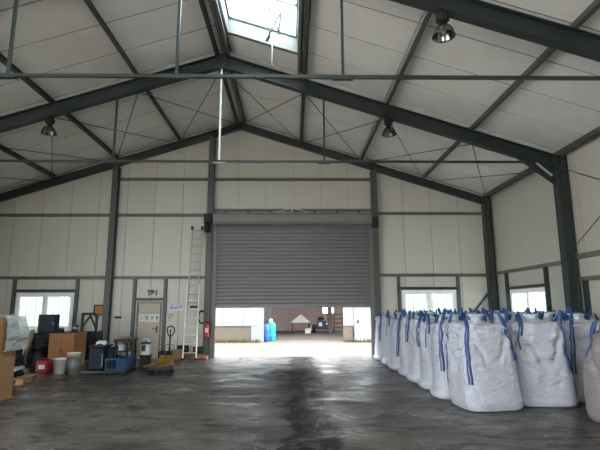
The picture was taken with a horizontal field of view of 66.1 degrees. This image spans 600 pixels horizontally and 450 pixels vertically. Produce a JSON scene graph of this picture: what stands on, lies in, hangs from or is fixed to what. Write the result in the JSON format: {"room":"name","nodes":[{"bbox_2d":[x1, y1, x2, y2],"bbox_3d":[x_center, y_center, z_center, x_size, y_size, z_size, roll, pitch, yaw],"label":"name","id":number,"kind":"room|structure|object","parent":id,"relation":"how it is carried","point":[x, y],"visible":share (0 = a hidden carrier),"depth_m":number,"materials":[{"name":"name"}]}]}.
{"room":"warehouse interior","nodes":[
{"label":"warehouse interior","id":0,"kind":"room"},
{"bbox_2d":[20,297,263,341],"bbox_3d":[-8.051,3.350,22.239,12.640,4.520,0.300,0,-10,-1],"label":"wall","id":1,"kind":"structure","parent":0,"point":[231,323],"depth_m":21.93,"materials":[{"name":"concrete"}]},
{"bbox_2d":[0,120,498,357],"bbox_3d":[-2.081,0.229,15.723,17.592,8.295,0.380,0,-10,-1],"label":"wall","id":2,"kind":"structure","parent":0,"point":[118,238],"depth_m":15.78,"materials":[{"name":"metal"}]},
{"bbox_2d":[15,293,74,330],"bbox_3d":[-8.439,2.871,15.242,1.970,1.235,0.310,0,-10,-1],"label":"window","id":3,"kind":"structure","parent":2,"relation":"in","point":[45,302],"depth_m":15.29,"materials":[{"name":"white plastic"}]},
{"bbox_2d":[21,297,68,325],"bbox_3d":[-8.442,2.879,15.388,1.890,1.200,0.020,0,-10,-1],"label":"grille","id":4,"kind":"object","parent":3,"relation":"attached to","point":[22,297],"depth_m":15.40,"materials":[{"name":"white plastic"}]},
{"bbox_2d":[93,305,102,315],"bbox_3d":[-6.624,2.811,15.239,0.380,0.350,0.035,0,-10,-1],"label":"framed sign","id":5,"kind":"object","parent":2,"relation":"attached to","point":[98,309],"visible":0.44,"depth_m":15.24,"materials":[{"name":"black paint"}]},
{"bbox_2d":[95,306,102,313],"bbox_3d":[-6.624,2.813,15.249,0.300,0.270,0.014,0,-10,-1],"label":"picture","id":6,"kind":"object","parent":5,"relation":"attached to","point":[98,309],"depth_m":15.24},
{"bbox_2d":[135,302,161,357],"bbox_3d":[-4.992,3.438,15.169,0.820,1.800,0.126,0,-10,-1],"label":"door","id":7,"kind":"structure","parent":2,"relation":"in","point":[151,330],"depth_m":15.17,"materials":[{"name":"grey paint"}]},
{"bbox_2d":[139,314,143,321],"bbox_3d":[-5.239,3.064,15.232,0.170,0.240,0.005,0,-10,-1],"label":"notice sheet","id":8,"kind":"object","parent":7,"relation":"attached to","point":[141,316],"visible":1,"depth_m":15.23,"materials":[{"name":"white paper"}]},
{"bbox_2d":[144,314,159,321],"bbox_3d":[-4.879,3.074,15.237,0.510,0.260,0.005,0,-10,-1],"label":"notice sheet","id":9,"kind":"object","parent":7,"relation":"attached to","point":[148,317],"visible":1,"depth_m":15.23,"materials":[{"name":"white paper"}]},
{"bbox_2d":[168,313,175,318],"bbox_3d":[-4.244,3.005,15.259,0.260,0.200,0.005,0,-10,-1],"label":"notice sheet","id":10,"kind":"object","parent":2,"relation":"attached to","point":[170,315],"visible":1,"depth_m":15.26,"materials":[{"name":"grey paper"}]},
{"bbox_2d":[169,304,182,310],"bbox_3d":[-4.115,2.729,15.311,0.480,0.240,0.005,0,-10,-1],"label":"notice sheet","id":11,"kind":"object","parent":2,"relation":"attached to","point":[172,307],"visible":1,"depth_m":15.31,"materials":[{"name":"white paper"}]},
{"bbox_2d":[204,320,210,336],"bbox_3d":[-3.010,3.350,14.886,0.195,0.542,0.215,-8,-13,39],"label":"fire extinguisher","id":12,"kind":"object","parent":2,"relation":"attached to","point":[206,332],"visible":1,"depth_m":14.84,"materials":[{"name":"red paint"}]},
{"bbox_2d":[204,208,378,357],"bbox_3d":[-0.279,1.852,15.280,5.850,4.932,0.499,0,-10,-1],"label":"door","id":13,"kind":"structure","parent":2,"relation":"in","point":[308,259],"depth_m":15.51,"materials":[{"name":"metal"}]},
{"bbox_2d":[402,290,456,316],"bbox_3d":[4.334,2.857,15.456,1.900,1.335,0.310,0,-10,-1],"label":"window","id":14,"kind":"structure","parent":2,"relation":"in","point":[429,299],"depth_m":15.52,"materials":[{"name":"white plastic"}]},
{"bbox_2d":[408,294,451,313],"bbox_3d":[4.332,2.865,15.602,1.820,1.300,0.020,0,-10,-1],"label":"grille","id":15,"kind":"object","parent":14,"relation":"attached to","point":[408,294],"depth_m":15.63,"materials":[{"name":"white plastic"}]},
{"bbox_2d":[264,308,272,323],"bbox_3d":[-1.858,3.956,26.937,0.500,4.900,0.520,0,-10,-1],"label":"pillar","id":16,"kind":"structure","parent":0,"point":[268,312],"depth_m":26.47,"materials":[{"name":"concrete"}]},
{"bbox_2d":[0,0,599,204],"bbox_3d":[-1.911,-3.949,5.419,17.692,3.775,22.140,0,-10,-1],"label":"ceiling","id":17,"kind":"structure","parent":0,"point":[491,106],"depth_m":11.20,"materials":[{"name":"paint"}]},
{"bbox_2d":[40,116,56,135],"bbox_3d":[-6.276,-2.525,11.563,0.372,0.495,0.372,0,-10,-1],"label":"lamp","id":18,"kind":"object","parent":17,"relation":"hanging from","point":[48,130],"visible":1,"depth_m":11.51,"materials":[{"name":"silver metal"}]},
{"bbox_2d":[220,0,298,64],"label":"window","id":19,"kind":"structure","parent":17,"relation":"attached to","point":[269,36],"depth_m":11.04,"materials":[{"name":"grey paint"}]},
{"bbox_2d":[382,118,395,136],"bbox_3d":[2.248,-2.527,11.706,0.372,0.495,0.372,0,-10,-1],"label":"lamp","id":20,"kind":"object","parent":17,"relation":"hanging from","point":[388,131],"visible":1,"depth_m":11.65,"materials":[{"name":"metal"}]},
{"bbox_2d":[432,10,455,42],"bbox_3d":[2.319,-3.282,7.483,0.372,0.495,0.372,0,-10,-1],"label":"lamp","id":21,"kind":"object","parent":17,"relation":"hanging from","point":[444,32],"visible":0.98,"depth_m":7.44,"materials":[{"name":"metal"}]},
{"bbox_2d":[0,356,599,449],"bbox_3d":[-1.889,2.511,4.214,17.792,0.250,22.240,0,-10,-1],"label":"floor","id":22,"kind":"structure","parent":0,"point":[342,402],"depth_m":6.94,"materials":[{"name":"concrete"}]},
{"bbox_2d":[0,318,15,400],"bbox_3d":[-5.761,2.342,7.977,1.084,1.433,1.025,0,-10,-1],"label":"cardboard box","id":23,"kind":"object","parent":22,"relation":"on","point":[7,359],"visible":0.82,"depth_m":8.19,"materials":[{"name":"brown cardboard"}]},
{"bbox_2d":[0,315,30,351],"bbox_3d":[-5.340,1.963,8.420,0.521,0.645,0.602,0,-10,-1],"label":"plastic film","id":24,"kind":"object","parent":23,"relation":"on","point":[18,332],"visible":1,"depth_m":8.39,"materials":[{"name":"grey"}]},
{"bbox_2d":[13,374,39,384],"bbox_3d":[-6.439,3.404,10.172,1.000,0.118,0.840,1,-10,-5],"label":"wooden pallet","id":25,"kind":"object","parent":22,"relation":"on","point":[20,380],"visible":0.46,"depth_m":10.16,"materials":[{"name":"brown wood"}]},
{"bbox_2d":[13,369,23,377],"bbox_3d":[-6.520,3.281,10.197,0.600,0.130,0.500,1,-10,-7],"label":"bag","id":26,"kind":"object","parent":25,"relation":"on","point":[20,372],"visible":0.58,"depth_m":10.23,"materials":[{"name":"plastic"}]},
{"bbox_2d":[14,365,24,371],"bbox_3d":[-6.500,3.173,10.216,0.580,0.090,0.500,1,-10,-9],"label":"bag","id":27,"kind":"object","parent":26,"relation":"on","point":[21,367],"visible":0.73,"depth_m":10.22,"materials":[{"name":"white plastic"}]},
{"bbox_2d":[14,358,24,366],"bbox_3d":[-6.531,3.051,10.248,0.600,0.160,0.480,0,-10,-4],"label":"bag","id":28,"kind":"object","parent":27,"relation":"on","point":[18,362],"visible":0.46,"depth_m":10.29,"materials":[{"name":"black paint"}]},
{"bbox_2d":[15,353,23,358],"bbox_3d":[-6.501,2.925,10.281,0.500,0.100,0.440,1,-10,-8],"label":"bag","id":29,"kind":"object","parent":28,"relation":"on","point":[20,355],"visible":0.42,"depth_m":10.31,"materials":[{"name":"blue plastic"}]},
{"bbox_2d":[23,329,34,361],"bbox_3d":[-7.285,3.322,12.310,0.103,1.032,0.307,-3,-11,17],"label":"plank","id":30,"kind":"object","parent":22,"relation":"on","point":[26,351],"visible":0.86,"depth_m":12.34,"materials":[{"name":"brown wood"}]},
{"bbox_2d":[28,348,42,371],"bbox_3d":[-6.862,3.500,12.013,0.332,0.580,0.348,-6,-12,28],"label":"sack","id":31,"kind":"object","parent":22,"relation":"on","point":[37,355],"visible":0.73,"depth_m":11.88,"materials":[{"name":"plastic"}]},
{"bbox_2d":[29,336,48,359],"bbox_3d":[-7.162,3.502,12.717,0.520,0.825,0.520,0,-10,-1],"label":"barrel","id":32,"kind":"object","parent":22,"relation":"on","point":[42,342],"visible":0.57,"depth_m":12.56,"materials":[{"name":"plastic"}]},
{"bbox_2d":[26,332,57,363],"bbox_3d":[-7.566,3.683,13.889,1.110,0.885,0.655,0,-10,-1],"label":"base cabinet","id":33,"kind":"object","parent":22,"relation":"on","point":[36,334],"visible":0.06,"depth_m":13.64,"materials":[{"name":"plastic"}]},
{"bbox_2d":[37,314,59,332],"bbox_3d":[-7.561,2.960,13.869,0.520,0.530,0.290,0,-10,-1],"label":"case","id":34,"kind":"object","parent":33,"relation":"on","point":[47,323],"visible":0.96,"depth_m":13.75,"materials":[{"name":"black plastic"}]},
{"bbox_2d":[35,358,51,372],"bbox_3d":[-6.484,3.548,11.672,0.320,0.363,0.224,0,-10,-1],"label":"canister","id":35,"kind":"object","parent":22,"relation":"on","point":[42,366],"visible":1,"depth_m":11.57,"materials":[{"name":"plastic"}]},
{"bbox_2d":[52,358,68,374],"bbox_3d":[-5.961,3.505,11.463,0.358,0.370,0.360,0,-10,-1],"label":"bucket","id":36,"kind":"object","parent":22,"relation":"on","point":[59,364],"visible":0.99,"depth_m":11.35,"materials":[{"name":"white plastic"}]},
{"bbox_2d":[47,332,87,369],"bbox_3d":[-6.298,3.397,12.486,0.690,0.945,0.780,0,-10,-1],"label":"base cabinet","id":37,"kind":"object","parent":22,"relation":"on","point":[60,344],"visible":0.75,"depth_m":12.18,"materials":[{"name":"brown wood"}]},
{"bbox_2d":[58,326,63,332],"bbox_3d":[-6.488,2.840,12.541,0.139,0.174,0.137,-7,-12,32],"label":"tin","id":38,"kind":"object","parent":37,"relation":"on","point":[60,330],"visible":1,"depth_m":12.48,"materials":[{"name":"plastic"}]},
{"bbox_2d":[71,325,78,332],"bbox_3d":[-6.112,2.818,12.529,0.200,0.210,0.290,3,-11,-18],"label":"bench vise","id":39,"kind":"object","parent":37,"relation":"on","point":[75,327],"visible":1,"depth_m":12.50,"materials":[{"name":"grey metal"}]},
{"bbox_2d":[67,356,83,374],"bbox_3d":[-5.590,3.481,11.446,0.384,0.407,0.384,0,-10,-1],"label":"bin","id":40,"kind":"object","parent":22,"relation":"on","point":[74,366],"visible":0.98,"depth_m":11.33,"materials":[{"name":"grey paint"}]},
{"bbox_2d":[80,313,102,364],"bbox_3d":[-6.248,3.354,13.724,0.600,1.465,0.700,0,-10,-1],"label":"frame","id":41,"kind":"object","parent":22,"relation":"on","point":[92,337],"visible":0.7,"depth_m":13.68,"materials":[{"name":"black paint"}]},
{"bbox_2d":[80,366,137,373],"bbox_3d":[-4.830,3.698,11.735,1.130,0.080,0.910,0,-10,-1],"label":"platform","id":42,"kind":"object","parent":22,"relation":"on","point":[136,367],"visible":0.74,"depth_m":11.30,"materials":[{"name":"black paint"}]},
{"bbox_2d":[88,344,112,369],"bbox_3d":[-5.116,3.373,11.809,0.430,0.585,0.540,0,-10,-1],"label":"trash bin","id":43,"kind":"object","parent":42,"relation":"on","point":[98,353],"visible":0.92,"depth_m":11.58,"materials":[{"name":"plastic"}]},
{"bbox_2d":[96,340,108,344],"bbox_3d":[-5.056,3.006,11.794,0.240,0.110,0.240,0,-10,-1],"label":"rag","id":44,"kind":"object","parent":43,"relation":"on","point":[103,342],"visible":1,"depth_m":11.73,"materials":[{"name":"white fabric"}]},
{"bbox_2d":[105,338,137,370],"bbox_3d":[-4.545,3.280,11.738,0.540,0.740,0.832,0,-10,-1],"label":"machine","id":45,"kind":"object","parent":42,"relation":"on","point":[119,358],"visible":0.99,"depth_m":11.50,"materials":[{"name":"paint"}]},
{"bbox_2d":[139,354,151,369],"bbox_3d":[-4.104,3.639,12.245,0.250,0.370,0.310,0,-10,-1],"label":"crate","id":46,"kind":"object","parent":22,"relation":"on","point":[144,359],"visible":0.81,"depth_m":12.12,"materials":[{"name":"black paint"}]},
{"bbox_2d":[141,338,150,354],"bbox_3d":[-4.104,3.239,12.295,0.224,0.433,0.209,0,-10,-1],"label":"plastic jug","id":47,"kind":"object","parent":46,"relation":"on","point":[145,346],"visible":1,"depth_m":12.20,"materials":[{"name":"grey plastic"}]},
{"bbox_2d":[142,326,174,371],"bbox_3d":[-3.663,3.249,12.213,0.520,1.121,0.920,-3,-11,17],"label":"truck","id":48,"kind":"object","parent":22,"relation":"on","point":[168,358],"visible":0.83,"depth_m":12.32,"materials":[{"name":"yellow paint"}]},
{"bbox_2d":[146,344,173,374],"bbox_3d":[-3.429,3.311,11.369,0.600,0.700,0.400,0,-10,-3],"label":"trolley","id":49,"kind":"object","parent":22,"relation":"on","point":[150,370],"visible":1,"depth_m":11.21,"materials":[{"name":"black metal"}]},
{"bbox_2d":[158,351,171,358],"bbox_3d":[-4.295,4.155,14.748,0.400,0.235,0.305,0,-10,-1],"label":"crate","id":50,"kind":"object","parent":22,"relation":"on","point":[160,352],"visible":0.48,"depth_m":14.62,"materials":[{"name":"plastic"}]},
{"bbox_2d":[168,348,183,359],"bbox_3d":[-3.911,4.056,14.514,0.460,0.345,0.240,1,-10,-7],"label":"carton","id":51,"kind":"object","parent":22,"relation":"on","point":[177,352],"visible":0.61,"depth_m":14.41,"materials":[{"name":"brown cardboard"}]},
{"bbox_2d":[181,226,202,359],"bbox_3d":[-3.449,2.125,14.972,0.470,4.315,0.672,0,-10,-1],"label":"ladder","id":52,"kind":"object","parent":22,"relation":"on","point":[192,227],"visible":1,"depth_m":14.89,"materials":[{"name":"silver metal"}]},
{"bbox_2d":[184,355,208,358],"bbox_3d":[-3.493,4.226,14.772,1.104,0.100,0.120,0,-10,-1],"label":"timber offcut","id":53,"kind":"object","parent":22,"relation":"on","point":[185,356],"visible":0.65,"depth_m":14.72,"materials":[{"name":"brown wood"}]},
{"bbox_3d":[-3.524,4.154,14.794,0.904,0.050,0.100,0,-10,-3],"label":"timber offcut","id":54,"kind":"object","parent":53,"relation":"on","visible":0},
{"bbox_2d":[177,345,188,353],"bbox_3d":[-3.766,3.998,14.809,0.360,0.260,0.159,0,-10,-1],"label":"tool case","id":55,"kind":"object","parent":54,"relation":"on","point":[186,347],"visible":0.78,"depth_m":14.78,"materials":[{"name":"plastic"}]},
{"bbox_2d":[193,346,203,353],"bbox_3d":[-3.266,4.018,14.813,0.340,0.220,0.159,0,-10,-1],"label":"tool case","id":56,"kind":"object","parent":54,"relation":"on","point":[200,349],"visible":0.92,"depth_m":14.78,"materials":[{"name":"plastic"}]},
{"bbox_2d":[373,308,396,360],"bbox_3d":[2.773,3.390,14.394,0.994,1.572,0.761,0,-10,0],"label":"bag","id":57,"kind":"object","parent":22,"relation":"on","point":[379,352],"visible":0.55,"depth_m":14.16,"materials":[{"name":"white fabric"}]},
{"bbox_2d":[381,309,406,364],"bbox_3d":[2.817,3.196,13.250,0.985,1.552,0.815,0,-10,2],"label":"bag","id":58,"kind":"object","parent":22,"relation":"on","point":[387,322],"visible":0.42,"depth_m":13.09,"materials":[{"name":"white fabric"}]},
{"bbox_2d":[387,310,419,370],"bbox_3d":[2.804,3.016,12.195,0.991,1.534,0.768,1,-10,-4],"label":"bag","id":59,"kind":"object","parent":22,"relation":"on","point":[395,363],"visible":0.42,"depth_m":11.97,"materials":[{"name":"white fabric"}]},
{"bbox_2d":[398,308,428,375],"bbox_3d":[2.860,2.811,11.178,0.996,1.579,0.797,0,-10,2],"label":"bag","id":60,"kind":"object","parent":22,"relation":"on","point":[405,323],"visible":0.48,"depth_m":11.03,"materials":[{"name":"white fabric"}]},
{"bbox_2d":[406,308,445,382],"bbox_3d":[2.838,2.644,10.244,0.996,1.579,0.797,1,-10,-4],"label":"bag","id":61,"kind":"object","parent":22,"relation":"on","point":[414,375],"visible":0.38,"depth_m":10.05,"materials":[{"name":"white fabric"}]},
{"bbox_2d":[418,310,452,389],"bbox_3d":[2.881,2.508,9.402,0.985,1.552,0.815,-1,-10,2],"label":"bag","id":62,"kind":"object","parent":22,"relation":"on","point":[425,329],"visible":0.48,"depth_m":9.23,"materials":[{"name":"white fabric"}]},
{"bbox_2d":[430,307,469,399],"bbox_3d":[2.864,2.324,8.493,0.968,1.594,0.786,0,-10,1],"label":"bag","id":63,"kind":"object","parent":22,"relation":"on","point":[440,389],"visible":0.48,"depth_m":8.30,"materials":[{"name":"white fabric"}]},
{"bbox_2d":[454,308,477,319],"bbox_3d":[3.852,2.685,10.466,0.994,1.572,0.761,0,-10,0],"label":"bag","id":64,"kind":"object","parent":22,"relation":"on","point":[455,312],"visible":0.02,"depth_m":10.77,"materials":[{"name":"white fabric"}]},
{"bbox_2d":[463,309,496,319],"bbox_3d":[3.856,2.537,9.642,0.994,1.572,0.761,0,-10,0],"label":"bag","id":65,"kind":"object","parent":22,"relation":"on","point":[471,311],"visible":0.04,"depth_m":9.72,"materials":[{"name":"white fabric"}]},
{"bbox_2d":[445,308,523,411],"bbox_3d":[3.019,2.177,7.628,1.036,1.577,0.886,1,-10,-8],"label":"bag","id":66,"kind":"object","parent":22,"relation":"on","point":[483,376],"visible":1,"depth_m":7.28,"materials":[{"name":"white fabric"}]},
{"bbox_2d":[478,308,507,318],"bbox_3d":[4.849,2.878,11.569,0.994,1.572,0.761,0,-10,1],"label":"bag","id":67,"kind":"object","parent":22,"relation":"on","point":[479,311],"visible":0.02,"depth_m":11.67,"materials":[{"name":"white fabric"}]},
{"bbox_2d":[481,307,517,324],"bbox_3d":[3.871,2.381,8.832,0.968,1.594,0.787,0,-10,2],"label":"bag","id":68,"kind":"object","parent":22,"relation":"on","point":[493,321],"visible":0.14,"depth_m":8.73,"materials":[{"name":"white fabric"}]},
{"bbox_2d":[502,308,539,321],"bbox_3d":[4.885,2.581,9.926,0.996,1.579,0.797,-1,-10,2],"label":"bag","id":69,"kind":"object","parent":22,"relation":"on","point":[503,309],"visible":0.06,"depth_m":9.96,"materials":[{"name":"white fabric"}]},
{"bbox_2d":[504,310,577,406],"bbox_3d":[4.072,2.245,7.938,0.978,1.547,0.874,0,-10,1],"label":"bag","id":70,"kind":"object","parent":22,"relation":"on","point":[546,379],"visible":0.73,"depth_m":7.57,"materials":[{"name":"white fabric"}]},
{"bbox_2d":[526,308,563,318],"bbox_3d":[5.822,2.718,10.708,0.996,1.579,0.797,0,-10,0],"label":"bag","id":71,"kind":"object","parent":22,"relation":"on","point":[528,309],"visible":0.02,"depth_m":10.90,"materials":[{"name":"white fabric"}]},
{"bbox_2d":[525,308,569,321],"bbox_3d":[4.877,2.437,9.117,0.996,1.579,0.797,0,-10,-3],"label":"bag","id":72,"kind":"object","parent":22,"relation":"on","point":[547,315],"visible":0.05,"depth_m":9.03,"materials":[{"name":"white fabric"}]},
{"bbox_2d":[552,309,587,320],"bbox_3d":[5.890,2.591,9.923,0.985,1.552,0.815,0,-10,1],"label":"bag","id":73,"kind":"object","parent":22,"relation":"on","point":[553,315],"visible":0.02,"depth_m":9.94,"materials":[{"name":"white fabric"}]},
{"bbox_2d":[554,309,599,402],"bbox_3d":[5.045,2.286,8.231,1.003,1.562,0.898,0,-10,-1],"label":"bag","id":74,"kind":"object","parent":22,"relation":"on","point":[576,329],"visible":0.41,"depth_m":7.98,"materials":[{"name":"white fabric"}]},
{"bbox_2d":[573,310,599,320],"bbox_3d":[5.902,2.455,9.114,0.991,1.534,0.768,0,-10,1],"label":"bag","id":75,"kind":"object","parent":22,"relation":"on","point":[589,316],"visible":0.07,"depth_m":9.24,"materials":[{"name":"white fabric"}]},
{"bbox_2d":[583,320,599,422],"bbox_3d":[4.642,1.998,6.461,1.065,1.509,1.069,2,-10,-12],"label":"bag","id":76,"kind":"object","parent":22,"relation":"on","point":[591,373],"visible":1,"depth_m":6.55,"materials":[{"name":"fabric"}]},
{"bbox_3d":[-5.837,3.713,11.858,0.322,0.100,0.280,0,-10,-1],"label":"block","id":77,"kind":"object","parent":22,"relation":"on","visible":0},
{"bbox_2d":[66,352,80,363],"bbox_3d":[-5.838,3.481,11.896,0.337,0.370,0.338,0,-10,-1],"label":"bucket","id":78,"kind":"object","parent":77,"relation":"on","point":[69,354],"visible":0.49,"depth_m":11.81,"materials":[{"name":"white plastic"}]},
{"bbox_2d":[272,289,353,330],"bbox_3d":[-0.042,4.921,32.596,17.000,5.020,0.300,0,-10,-1],"label":"wall","id":79,"kind":"structure","parent":0,"point":[283,318],"depth_m":32.17,"materials":[{"name":"brown brick"}]},
{"bbox_2d":[276,331,354,339],"bbox_3d":[0.040,6.588,27.728,17.000,0.015,8.700,0,-10,-1],"label":"floor","id":80,"kind":"structure","parent":0,"point":[280,335],"depth_m":26.61,"materials":[{"name":"concrete"}]},
{"bbox_2d":[292,315,309,332],"bbox_3d":[0.046,6.473,30.339,1.200,1.130,1.000,0,-10,-1],"label":"canopy","id":81,"kind":"object","parent":80,"relation":"on","point":[300,319],"visible":0.86,"depth_m":29.99,"materials":[{"name":"white fabric"}]},
{"bbox_2d":[305,328,310,333],"bbox_3d":[0.491,6.629,28.889,0.400,0.310,0.315,0,-10,-1],"label":"crate","id":82,"kind":"object","parent":80,"relation":"on","point":[307,330],"visible":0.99,"depth_m":28.75,"materials":[{"name":"plastic"}]},
{"bbox_2d":[312,316,327,332],"bbox_3d":[1.403,6.448,29.952,1.160,1.029,1.235,0,-10,-1],"label":"tractor","id":83,"kind":"object","parent":80,"relation":"on","point":[322,324],"visible":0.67,"depth_m":29.41,"materials":[{"name":"blue paint"}]},
{"bbox_2d":[333,313,342,332],"bbox_3d":[2.459,6.272,29.602,0.620,1.250,0.400,0,-10,-1],"label":"rack","id":84,"kind":"object","parent":80,"relation":"on","point":[334,314],"visible":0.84,"depth_m":29.45,"materials":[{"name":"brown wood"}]},
{"bbox_2d":[327,308,331,333],"bbox_3d":[1.849,4.307,28.968,0.260,4.900,0.520,0,-10,-1],"label":"pillar","id":85,"kind":"structure","parent":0,"point":[329,310],"depth_m":28.46,"materials":[{"name":"concrete"}]},
{"bbox_2d":[343,292,545,341],"bbox_3d":[7.882,3.345,22.499,11.630,4.520,0.290,0,-10,-1],"label":"window","id":86,"kind":"structure","parent":0,"point":[348,313],"depth_m":22.25,"materials":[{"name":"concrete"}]},
{"bbox_2d":[354,300,370,340],"bbox_3d":[3.135,4.370,22.037,1.100,2.270,0.095,0,-10,-1],"label":"door","id":87,"kind":"structure","parent":86,"relation":"in","point":[362,321],"depth_m":21.96,"materials":[{"name":"plastic"}]},
{"bbox_2d":[491,134,599,319],"bbox_3d":[6.670,-0.299,4.960,0.490,5.490,22.040,0,-10,-1],"label":"wall","id":88,"kind":"structure","parent":0,"point":[547,235],"depth_m":11.93,"materials":[{"name":"metal"}]},
{"bbox_2d":[510,287,546,311],"bbox_3d":[6.681,2.521,13.391,0.310,1.335,2.210,0,-10,-1],"label":"window","id":89,"kind":"structure","parent":88,"relation":"in","point":[528,291],"depth_m":13.45,"materials":[{"name":"white plastic"}]},
{"bbox_2d":[517,292,546,311],"bbox_3d":[6.825,2.504,13.397,0.020,1.300,2.130,0,-10,-1],"label":"grille","id":90,"kind":"object","parent":89,"relation":"attached to","point":[539,292],"depth_m":13.46,"materials":[{"name":"white plastic"}]},
{"label":"outside","id":91,"kind":"structure","parent":0,"visible":0},
{"bbox_2d":[215,340,371,356],"bbox_3d":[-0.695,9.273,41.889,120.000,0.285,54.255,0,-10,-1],"label":"yard","id":92,"kind":"structure","parent":91,"point":[277,348],"depth_m":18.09,"materials":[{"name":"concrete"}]},
{"bbox_2d":[264,324,269,341],"bbox_3d":[-1.621,5.224,22.356,0.350,0.820,0.350,0,-10,-1],"label":"barrel","id":93,"kind":"object","parent":92,"relation":"on","point":[266,326],"visible":0.84,"depth_m":22.21,"materials":[{"name":"blue plastic"}]},
{"bbox_2d":[268,322,275,340],"bbox_3d":[-1.398,5.255,22.761,0.412,0.900,0.412,0,-10,-1],"label":"barrel","id":94,"kind":"object","parent":92,"relation":"on","point":[272,324],"visible":0.76,"depth_m":22.60,"materials":[{"name":"teal plastic"}]},
{"bbox_2d":[215,338,370,342],"bbox_3d":[-1.489,5.382,21.562,10.709,0.239,0.422,0,-10,0],"label":"weeds","id":95,"kind":"object","parent":92,"relation":"on","point":[353,339],"visible":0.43,"depth_m":21.63,"materials":[{"name":"green plant"}]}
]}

